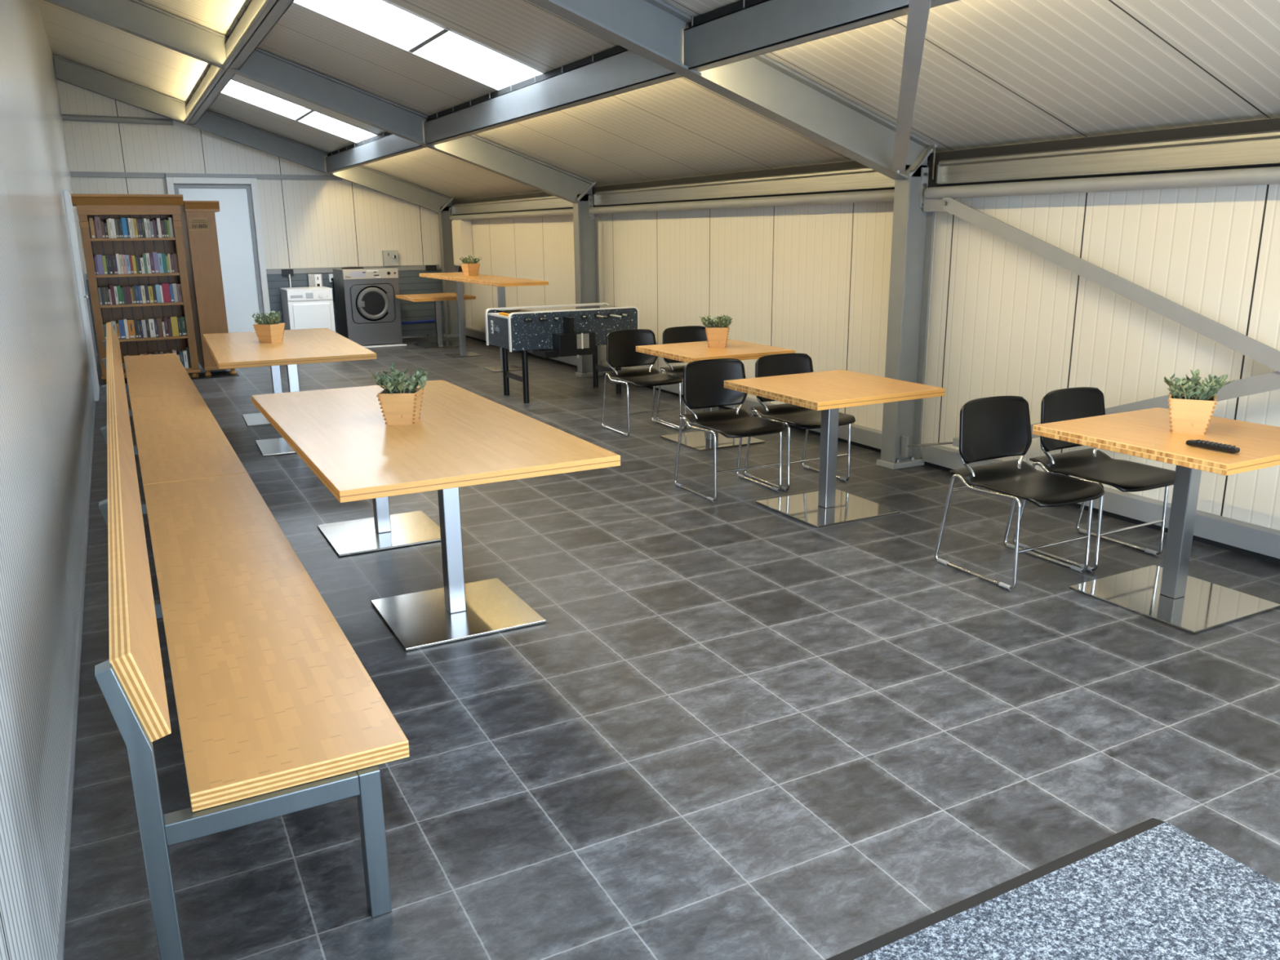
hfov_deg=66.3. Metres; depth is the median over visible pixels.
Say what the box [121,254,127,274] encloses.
book
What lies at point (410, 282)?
wainscot panel
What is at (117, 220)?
book
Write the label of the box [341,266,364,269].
cloth
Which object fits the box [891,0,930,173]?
brace
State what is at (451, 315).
steel column
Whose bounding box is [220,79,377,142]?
window
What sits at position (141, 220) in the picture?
book
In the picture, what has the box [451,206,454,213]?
cleat
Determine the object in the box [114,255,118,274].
book
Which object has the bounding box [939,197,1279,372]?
brace
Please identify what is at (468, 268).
potted plant
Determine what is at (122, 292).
book
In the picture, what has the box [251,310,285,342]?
potted plant
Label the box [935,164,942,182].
cleat
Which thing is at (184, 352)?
book
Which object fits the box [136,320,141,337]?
book
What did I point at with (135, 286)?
book
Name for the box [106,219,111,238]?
book
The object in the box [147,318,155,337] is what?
book
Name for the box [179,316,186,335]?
book
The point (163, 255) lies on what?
book
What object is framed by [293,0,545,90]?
window
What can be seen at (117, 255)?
book
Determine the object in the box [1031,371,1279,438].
brace
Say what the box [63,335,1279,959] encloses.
floor
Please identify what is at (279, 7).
purlin
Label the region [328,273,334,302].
wall socket
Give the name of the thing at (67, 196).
door
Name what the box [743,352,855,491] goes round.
chair
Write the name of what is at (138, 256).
book
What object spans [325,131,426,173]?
purlin
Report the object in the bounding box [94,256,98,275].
book
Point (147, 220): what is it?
book
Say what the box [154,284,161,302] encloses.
book
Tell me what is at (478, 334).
base rail
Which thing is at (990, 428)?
chair
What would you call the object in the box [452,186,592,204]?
strip
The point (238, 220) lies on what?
door
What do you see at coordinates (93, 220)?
book
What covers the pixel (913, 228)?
steel column
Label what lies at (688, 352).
square table
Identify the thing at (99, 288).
book
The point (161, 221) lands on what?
book
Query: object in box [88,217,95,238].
book
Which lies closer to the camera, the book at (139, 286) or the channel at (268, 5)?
the channel at (268, 5)
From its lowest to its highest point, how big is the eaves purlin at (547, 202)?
0.200 m
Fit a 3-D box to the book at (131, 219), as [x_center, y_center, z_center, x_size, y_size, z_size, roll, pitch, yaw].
[-5.616,-2.788,10.841,0.025,0.209,0.158,-8,16,-27]
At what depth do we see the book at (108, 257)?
10.73 m
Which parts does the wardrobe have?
cornice, panel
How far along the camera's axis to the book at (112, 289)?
10.81 m
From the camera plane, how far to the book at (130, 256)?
10.84 m
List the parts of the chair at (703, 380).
frame, backrest, seat, frame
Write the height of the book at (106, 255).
0.209 m
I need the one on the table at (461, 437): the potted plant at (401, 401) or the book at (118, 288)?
the potted plant at (401, 401)
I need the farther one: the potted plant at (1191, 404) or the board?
the board
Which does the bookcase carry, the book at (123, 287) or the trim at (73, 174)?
the book at (123, 287)
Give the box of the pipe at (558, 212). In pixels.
[448,208,573,220]
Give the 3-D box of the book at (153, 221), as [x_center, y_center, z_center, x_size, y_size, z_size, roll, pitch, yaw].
[-5.425,-2.806,10.939,0.026,0.189,0.164,-8,16,-27]
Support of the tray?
on the table at (576, 330)
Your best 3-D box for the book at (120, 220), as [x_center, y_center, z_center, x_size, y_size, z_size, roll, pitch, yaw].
[-5.712,-2.767,10.783,0.017,0.198,0.150,-8,16,-27]
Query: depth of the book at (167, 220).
10.93 m
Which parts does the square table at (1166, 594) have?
plate, leg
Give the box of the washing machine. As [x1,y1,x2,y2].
[332,266,402,345]
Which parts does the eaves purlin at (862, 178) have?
shadow gap strip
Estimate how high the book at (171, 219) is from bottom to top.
0.198 m
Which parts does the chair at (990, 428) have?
frame, backrest, seat, frame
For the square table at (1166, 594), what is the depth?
4.24 m
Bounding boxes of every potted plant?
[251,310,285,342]
[368,361,428,425]
[459,255,482,275]
[698,314,732,347]
[1163,368,1233,435]
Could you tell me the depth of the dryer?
13.93 m
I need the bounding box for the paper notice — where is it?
[188,217,208,230]
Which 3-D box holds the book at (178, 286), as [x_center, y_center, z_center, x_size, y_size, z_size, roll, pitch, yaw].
[-5.261,-2.139,11.187,0.054,0.198,0.149,-8,16,-27]
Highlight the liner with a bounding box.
[363,343,406,347]
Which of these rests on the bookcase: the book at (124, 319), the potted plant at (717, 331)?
the book at (124, 319)
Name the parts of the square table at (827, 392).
plate, leg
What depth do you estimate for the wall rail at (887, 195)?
7.93 m
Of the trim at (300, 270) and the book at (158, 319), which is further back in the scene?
the trim at (300, 270)
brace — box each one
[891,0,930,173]
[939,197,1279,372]
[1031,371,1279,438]
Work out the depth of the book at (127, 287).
10.88 m
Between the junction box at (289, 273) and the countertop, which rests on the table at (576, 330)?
the countertop
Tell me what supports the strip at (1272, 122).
attached to the wall at (1005, 319)
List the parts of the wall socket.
plug cord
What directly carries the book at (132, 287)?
on the bookcase
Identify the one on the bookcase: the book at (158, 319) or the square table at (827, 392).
the book at (158, 319)
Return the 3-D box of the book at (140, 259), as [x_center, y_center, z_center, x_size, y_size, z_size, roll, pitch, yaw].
[-5.573,-2.401,10.962,0.029,0.172,0.170,-8,16,-27]
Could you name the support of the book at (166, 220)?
on the bookcase
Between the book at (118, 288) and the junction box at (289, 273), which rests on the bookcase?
the book at (118, 288)
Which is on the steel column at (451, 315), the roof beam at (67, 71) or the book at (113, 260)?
the roof beam at (67, 71)
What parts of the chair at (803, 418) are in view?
frame, backrest, seat, frame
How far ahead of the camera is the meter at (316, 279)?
14.47 m
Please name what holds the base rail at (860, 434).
on the kerb at (860, 445)
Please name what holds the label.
attached to the paper notice
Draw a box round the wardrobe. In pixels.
[179,200,236,377]
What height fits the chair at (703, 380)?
0.807 m
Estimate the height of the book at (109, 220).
0.209 m
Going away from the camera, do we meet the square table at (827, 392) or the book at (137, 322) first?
the square table at (827, 392)
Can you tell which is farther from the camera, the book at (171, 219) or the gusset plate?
the book at (171, 219)
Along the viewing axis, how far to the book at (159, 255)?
10.96 m
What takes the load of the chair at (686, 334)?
on the floor
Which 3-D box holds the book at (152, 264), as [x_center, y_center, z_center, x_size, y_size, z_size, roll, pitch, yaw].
[-5.478,-2.432,10.987,0.033,0.216,0.161,-8,16,-27]
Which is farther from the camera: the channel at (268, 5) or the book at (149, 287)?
the book at (149, 287)
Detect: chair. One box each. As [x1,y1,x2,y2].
[601,328,682,436]
[656,325,735,429]
[674,358,785,502]
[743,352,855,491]
[934,395,1105,590]
[1013,386,1175,571]
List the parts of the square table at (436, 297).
leg, plate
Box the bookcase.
[70,193,200,384]
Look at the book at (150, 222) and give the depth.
10.86 m
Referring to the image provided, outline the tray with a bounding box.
[532,348,558,358]
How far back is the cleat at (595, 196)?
10.64 m
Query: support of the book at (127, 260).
on the bookcase
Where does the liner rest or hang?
on the floor
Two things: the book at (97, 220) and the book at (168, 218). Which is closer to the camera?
the book at (97, 220)
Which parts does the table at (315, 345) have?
plate, plate, leg, leg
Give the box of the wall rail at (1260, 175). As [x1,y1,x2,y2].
[924,166,1279,199]
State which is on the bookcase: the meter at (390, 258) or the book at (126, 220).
the book at (126, 220)
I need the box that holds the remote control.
[1186,439,1239,453]
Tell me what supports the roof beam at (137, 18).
on the steel column at (586, 254)
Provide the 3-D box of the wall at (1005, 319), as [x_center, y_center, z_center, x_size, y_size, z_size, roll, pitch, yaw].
[0.909,-1.695,8.726,0.100,2.168,16.267,-8,16,-27]
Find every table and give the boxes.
[203,328,377,456]
[251,379,620,650]
[395,292,475,348]
[419,271,548,372]
[484,302,639,403]
[635,339,795,451]
[724,369,945,528]
[1032,407,1279,634]
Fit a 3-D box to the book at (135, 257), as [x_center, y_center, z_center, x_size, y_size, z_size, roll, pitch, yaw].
[-5.608,-2.397,10.915,0.021,0.187,0.143,-8,16,-27]
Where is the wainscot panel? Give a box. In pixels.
[85,268,459,354]
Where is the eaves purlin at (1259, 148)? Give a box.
[928,127,1279,187]
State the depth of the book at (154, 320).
11.08 m
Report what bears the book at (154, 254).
on the bookcase
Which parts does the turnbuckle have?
lug plate, rod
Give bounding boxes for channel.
[183,67,226,124]
[222,0,276,68]
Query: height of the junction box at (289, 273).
0.393 m
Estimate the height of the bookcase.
2.047 m
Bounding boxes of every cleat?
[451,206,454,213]
[593,194,597,204]
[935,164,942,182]
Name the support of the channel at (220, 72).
attached to the purlin at (225, 78)
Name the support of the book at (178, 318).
on the bookcase
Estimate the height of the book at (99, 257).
0.216 m
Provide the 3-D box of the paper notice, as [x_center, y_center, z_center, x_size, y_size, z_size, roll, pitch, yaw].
[-4.972,-2.885,11.039,0.200,0.140,0.005,-8,16,-27]
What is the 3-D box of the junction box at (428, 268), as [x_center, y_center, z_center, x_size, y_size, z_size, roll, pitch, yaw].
[-3.262,-3.314,15.298,0.167,0.080,0.027,-8,16,-27]
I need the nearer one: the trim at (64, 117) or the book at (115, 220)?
the book at (115, 220)
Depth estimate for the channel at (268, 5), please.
7.26 m
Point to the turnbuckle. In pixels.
(904, 440)
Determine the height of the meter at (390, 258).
0.230 m
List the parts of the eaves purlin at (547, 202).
shadow gap strip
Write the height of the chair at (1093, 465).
0.807 m
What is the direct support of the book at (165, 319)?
on the bookcase
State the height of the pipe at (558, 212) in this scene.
0.077 m
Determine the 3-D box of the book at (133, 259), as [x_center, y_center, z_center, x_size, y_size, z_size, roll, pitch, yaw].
[-5.636,-2.401,10.908,0.031,0.198,0.155,-8,16,-27]
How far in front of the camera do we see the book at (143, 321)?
11.03 m
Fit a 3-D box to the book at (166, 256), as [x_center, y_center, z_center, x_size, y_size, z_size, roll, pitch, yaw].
[-5.336,-2.437,11.057,0.022,0.189,0.143,-8,16,-27]
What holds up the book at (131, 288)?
on the bookcase
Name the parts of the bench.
leg, leg, leg, leg, seat rail, seat rail, leg, seat rail, seat rail, seat rail, leg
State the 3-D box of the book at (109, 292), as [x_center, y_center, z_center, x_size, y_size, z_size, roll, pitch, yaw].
[-5.883,-2.035,10.875,0.018,0.165,0.176,-8,16,-27]
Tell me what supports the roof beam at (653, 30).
on the steel column at (913, 228)
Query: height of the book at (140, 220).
0.198 m
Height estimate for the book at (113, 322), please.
0.198 m
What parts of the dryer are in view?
lid, door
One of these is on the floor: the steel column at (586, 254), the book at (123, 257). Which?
the steel column at (586, 254)
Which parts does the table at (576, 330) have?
frame, panel, leg, leg, edge trim, panel, glass, post, edge trim, panel, coin plate, leg, rod, leg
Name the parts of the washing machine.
control panel, door handle, door, panel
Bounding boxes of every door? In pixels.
[62,191,99,400]
[165,177,270,333]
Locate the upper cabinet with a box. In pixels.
[451,219,473,271]
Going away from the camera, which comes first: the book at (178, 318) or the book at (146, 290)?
the book at (146, 290)
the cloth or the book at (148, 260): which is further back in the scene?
the cloth
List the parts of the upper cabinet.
door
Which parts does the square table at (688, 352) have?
leg, plate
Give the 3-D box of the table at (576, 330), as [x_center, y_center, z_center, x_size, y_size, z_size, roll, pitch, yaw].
[-0.732,-1.274,9.766,1.367,0.873,1.060,-8,16,-27]
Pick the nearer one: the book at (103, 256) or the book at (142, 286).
the book at (103, 256)
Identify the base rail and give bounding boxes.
[465,326,601,365]
[601,362,881,448]
[921,444,1279,559]
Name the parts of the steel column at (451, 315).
plate, pipe plate, plate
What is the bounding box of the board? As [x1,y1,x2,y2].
[124,370,239,383]
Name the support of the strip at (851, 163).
attached to the wall at (1005, 319)
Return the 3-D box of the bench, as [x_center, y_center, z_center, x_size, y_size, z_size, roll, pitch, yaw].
[-2.940,-0.261,6.084,0.619,0.782,9.073,-8,16,-27]
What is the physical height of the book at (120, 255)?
0.211 m
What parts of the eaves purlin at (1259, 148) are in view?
shadow gap strip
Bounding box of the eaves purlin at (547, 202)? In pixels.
[452,191,592,215]
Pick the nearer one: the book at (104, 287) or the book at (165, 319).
the book at (104, 287)
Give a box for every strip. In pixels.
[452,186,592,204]
[592,155,928,191]
[928,117,1279,159]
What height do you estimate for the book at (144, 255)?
0.213 m
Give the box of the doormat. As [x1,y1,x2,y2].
[825,817,1279,959]
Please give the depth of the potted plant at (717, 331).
7.45 m
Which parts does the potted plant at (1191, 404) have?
pot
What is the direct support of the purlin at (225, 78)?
attached to the roof beam at (67, 71)
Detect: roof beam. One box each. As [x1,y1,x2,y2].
[43,0,592,202]
[53,54,452,212]
[527,0,933,179]
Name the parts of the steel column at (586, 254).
plate, plate, pipe plate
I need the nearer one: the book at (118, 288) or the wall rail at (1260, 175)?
the wall rail at (1260, 175)
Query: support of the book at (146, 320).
on the bookcase
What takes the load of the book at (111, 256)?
on the bookcase
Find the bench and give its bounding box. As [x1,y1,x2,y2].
[94,321,409,959]
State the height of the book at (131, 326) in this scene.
0.202 m
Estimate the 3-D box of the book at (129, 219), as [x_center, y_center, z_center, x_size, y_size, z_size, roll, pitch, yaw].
[-5.633,-2.784,10.818,0.023,0.211,0.160,-8,16,-27]
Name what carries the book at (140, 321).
on the bookcase
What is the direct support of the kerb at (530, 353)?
on the floor
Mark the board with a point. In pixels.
(216, 374)
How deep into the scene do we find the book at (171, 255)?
11.02 m
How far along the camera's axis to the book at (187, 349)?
11.31 m
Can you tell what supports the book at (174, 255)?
on the bookcase
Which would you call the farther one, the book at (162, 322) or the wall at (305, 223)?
the wall at (305, 223)
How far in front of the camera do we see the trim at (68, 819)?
3.08 m
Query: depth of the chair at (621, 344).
8.14 m
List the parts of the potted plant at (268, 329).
pot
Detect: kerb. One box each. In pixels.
[465,335,601,371]
[604,373,880,453]
[920,457,1279,564]
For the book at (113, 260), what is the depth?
10.76 m
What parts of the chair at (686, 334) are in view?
frame, seat, backrest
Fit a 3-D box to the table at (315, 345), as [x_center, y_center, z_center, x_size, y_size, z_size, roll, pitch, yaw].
[-2.984,-0.789,8.245,1.100,0.731,2.333,-7,16,-25]
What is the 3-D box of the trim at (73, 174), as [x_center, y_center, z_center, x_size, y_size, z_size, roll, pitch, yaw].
[-5.936,-4.241,13.658,3.507,0.067,0.113,-8,16,-27]
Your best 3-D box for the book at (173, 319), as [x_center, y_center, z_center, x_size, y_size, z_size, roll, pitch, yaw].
[-5.344,-1.767,11.236,0.065,0.216,0.163,-8,16,-27]
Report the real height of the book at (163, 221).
0.189 m
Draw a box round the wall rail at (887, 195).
[589,189,894,214]
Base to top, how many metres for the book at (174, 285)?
0.207 m
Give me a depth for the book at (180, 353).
11.28 m
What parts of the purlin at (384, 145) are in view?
packing rail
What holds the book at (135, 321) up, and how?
on the bookcase
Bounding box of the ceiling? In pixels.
[36,0,1279,200]
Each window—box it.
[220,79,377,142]
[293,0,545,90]
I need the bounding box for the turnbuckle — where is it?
[900,435,959,457]
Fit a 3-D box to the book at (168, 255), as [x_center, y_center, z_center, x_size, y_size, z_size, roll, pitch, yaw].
[-5.327,-2.455,11.084,0.020,0.209,0.163,-8,16,-27]
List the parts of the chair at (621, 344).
frame, backrest, seat, frame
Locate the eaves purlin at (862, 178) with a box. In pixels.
[592,165,894,207]
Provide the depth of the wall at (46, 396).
3.35 m
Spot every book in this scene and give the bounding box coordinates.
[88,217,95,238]
[88,221,91,238]
[93,219,97,238]
[93,257,97,275]
[94,217,102,238]
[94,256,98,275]
[96,254,104,275]
[97,287,102,305]
[99,287,104,305]
[100,221,105,238]
[102,255,107,274]
[102,286,107,305]
[102,324,106,339]
[103,222,108,238]
[105,254,110,274]
[105,286,110,304]
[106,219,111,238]
[107,256,112,274]
[108,218,113,238]
[108,288,112,304]
[109,284,115,304]
[110,254,114,274]
[111,218,116,238]
[111,320,117,336]
[112,255,116,274]
[113,285,119,304]
[114,219,119,238]
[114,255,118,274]
[115,253,120,274]
[115,322,120,338]
[116,218,121,238]
[116,285,122,304]
[118,253,124,274]
[118,319,125,338]
[119,219,123,238]
[120,217,128,238]
[120,287,124,304]
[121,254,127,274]
[122,286,127,304]
[123,318,128,338]
[124,254,131,274]
[124,285,132,304]
[125,218,130,238]
[126,319,135,338]
[127,217,133,237]
[128,255,133,274]
[129,287,133,303]
[130,217,135,237]
[131,255,137,273]
[131,286,136,303]
[133,218,137,237]
[133,284,139,303]
[133,319,138,337]
[134,256,139,273]
[136,219,140,237]
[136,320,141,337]
[137,219,142,237]
[137,255,142,273]
[137,285,142,303]
[138,320,143,337]
[139,257,145,273]
[140,218,146,237]
[140,284,146,303]
[141,319,147,337]
[142,253,147,273]
[143,218,148,237]
[143,284,150,303]
[145,253,151,273]
[145,319,150,337]
[146,219,151,237]
[147,285,154,302]
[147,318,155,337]
[148,253,155,273]
[149,221,154,237]
[151,220,157,237]
[151,252,159,273]
[151,285,157,302]
[153,319,159,337]
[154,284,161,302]
[155,217,162,237]
[155,221,159,237]
[155,317,163,337]
[156,253,164,273]
[159,284,164,302]
[160,220,164,237]
[160,282,170,302]
[161,253,167,272]
[161,321,165,336]
[162,220,166,237]
[162,316,168,336]
[164,219,168,237]
[165,255,169,272]
[167,217,173,237]
[167,220,170,237]
[167,253,172,272]
[167,318,172,336]
[168,284,173,302]
[169,254,174,272]
[169,315,178,336]
[171,218,174,237]
[171,253,179,272]
[171,283,177,302]
[176,284,182,302]
[177,317,182,335]
[177,350,184,367]
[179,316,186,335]
[182,350,188,368]
[185,347,191,368]
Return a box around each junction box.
[281,269,293,287]
[425,265,436,271]
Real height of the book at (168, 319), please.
0.198 m
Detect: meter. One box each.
[306,273,323,286]
[382,250,398,266]
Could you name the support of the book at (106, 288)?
on the bookcase
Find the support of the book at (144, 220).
on the bookcase
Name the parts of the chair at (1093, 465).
frame, backrest, seat, frame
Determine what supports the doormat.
on the floor
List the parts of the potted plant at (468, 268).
pot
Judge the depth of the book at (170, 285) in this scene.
11.08 m
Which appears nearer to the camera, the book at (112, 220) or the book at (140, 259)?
the book at (112, 220)
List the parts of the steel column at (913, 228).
plate, plate, pipe plate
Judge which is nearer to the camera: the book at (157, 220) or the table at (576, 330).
the table at (576, 330)
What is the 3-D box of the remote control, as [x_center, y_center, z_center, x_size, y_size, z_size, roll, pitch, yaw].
[2.287,-0.137,3.912,0.044,0.025,0.200,-9,17,-30]
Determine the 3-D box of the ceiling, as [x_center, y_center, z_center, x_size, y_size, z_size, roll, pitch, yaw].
[-1.433,-3.223,7.009,5.407,1.928,16.367,-8,16,-27]
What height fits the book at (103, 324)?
0.165 m
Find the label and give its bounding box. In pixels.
[191,223,207,227]
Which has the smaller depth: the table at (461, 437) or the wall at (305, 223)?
the table at (461, 437)
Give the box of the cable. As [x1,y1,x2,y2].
[910,145,935,179]
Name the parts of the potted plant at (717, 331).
pot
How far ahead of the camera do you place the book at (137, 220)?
10.79 m
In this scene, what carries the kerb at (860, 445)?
on the floor
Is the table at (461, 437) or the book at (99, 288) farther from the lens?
the book at (99, 288)
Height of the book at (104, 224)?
0.158 m
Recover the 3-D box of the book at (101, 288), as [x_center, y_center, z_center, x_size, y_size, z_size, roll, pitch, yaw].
[-5.960,-2.041,10.854,0.023,0.189,0.182,-8,16,-27]
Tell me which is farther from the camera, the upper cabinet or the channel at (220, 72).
the upper cabinet
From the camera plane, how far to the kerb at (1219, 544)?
5.26 m
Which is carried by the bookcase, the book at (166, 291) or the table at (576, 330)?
the book at (166, 291)
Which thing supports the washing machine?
on the floor
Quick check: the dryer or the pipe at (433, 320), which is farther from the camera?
the pipe at (433, 320)
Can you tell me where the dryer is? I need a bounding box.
[280,286,335,332]
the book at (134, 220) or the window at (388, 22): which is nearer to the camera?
the window at (388, 22)
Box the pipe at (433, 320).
[401,319,435,324]
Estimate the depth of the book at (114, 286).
10.84 m
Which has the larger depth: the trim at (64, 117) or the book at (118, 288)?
the trim at (64, 117)
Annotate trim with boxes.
[57,400,95,959]
[62,114,173,125]
[70,171,342,180]
[84,264,439,279]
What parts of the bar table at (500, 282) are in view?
leg, plate, leg, plate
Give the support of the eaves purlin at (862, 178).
on the wall rail at (887, 195)
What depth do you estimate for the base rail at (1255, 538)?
5.23 m
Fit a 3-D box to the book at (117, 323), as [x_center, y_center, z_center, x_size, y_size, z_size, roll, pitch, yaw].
[-5.860,-1.678,10.996,0.025,0.172,0.184,-8,16,-27]
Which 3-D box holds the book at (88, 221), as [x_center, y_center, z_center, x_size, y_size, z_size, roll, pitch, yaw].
[-5.989,-2.720,10.646,0.023,0.180,0.148,-8,16,-27]
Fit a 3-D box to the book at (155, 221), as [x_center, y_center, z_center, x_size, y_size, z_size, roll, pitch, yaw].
[-5.399,-2.799,10.940,0.013,0.176,0.159,-8,16,-27]
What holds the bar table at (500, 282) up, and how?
on the floor
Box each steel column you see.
[438,197,458,337]
[573,182,604,377]
[876,144,937,469]
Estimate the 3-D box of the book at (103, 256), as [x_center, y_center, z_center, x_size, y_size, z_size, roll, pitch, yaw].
[-5.900,-2.371,10.793,0.031,0.202,0.172,-8,16,-27]
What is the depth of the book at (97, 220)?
10.61 m
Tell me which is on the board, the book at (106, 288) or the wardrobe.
the wardrobe
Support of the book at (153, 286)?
on the bookcase
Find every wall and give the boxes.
[0,0,97,959]
[53,57,453,356]
[458,117,1279,530]
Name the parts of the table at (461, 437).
plate, leg, leg, plate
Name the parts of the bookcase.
cornice, shelf, shelf, panel, shelf, shelf, shelf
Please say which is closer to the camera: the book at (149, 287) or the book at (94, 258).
the book at (94, 258)
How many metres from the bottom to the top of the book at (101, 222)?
0.176 m
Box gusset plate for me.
[923,195,945,211]
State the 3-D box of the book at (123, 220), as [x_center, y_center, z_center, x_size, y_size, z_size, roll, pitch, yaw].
[-5.691,-2.783,10.811,0.045,0.216,0.183,-8,16,-27]
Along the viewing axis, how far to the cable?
6.26 m
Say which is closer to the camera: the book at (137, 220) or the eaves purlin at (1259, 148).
the eaves purlin at (1259, 148)
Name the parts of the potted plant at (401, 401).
pot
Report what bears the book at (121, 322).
on the bookcase

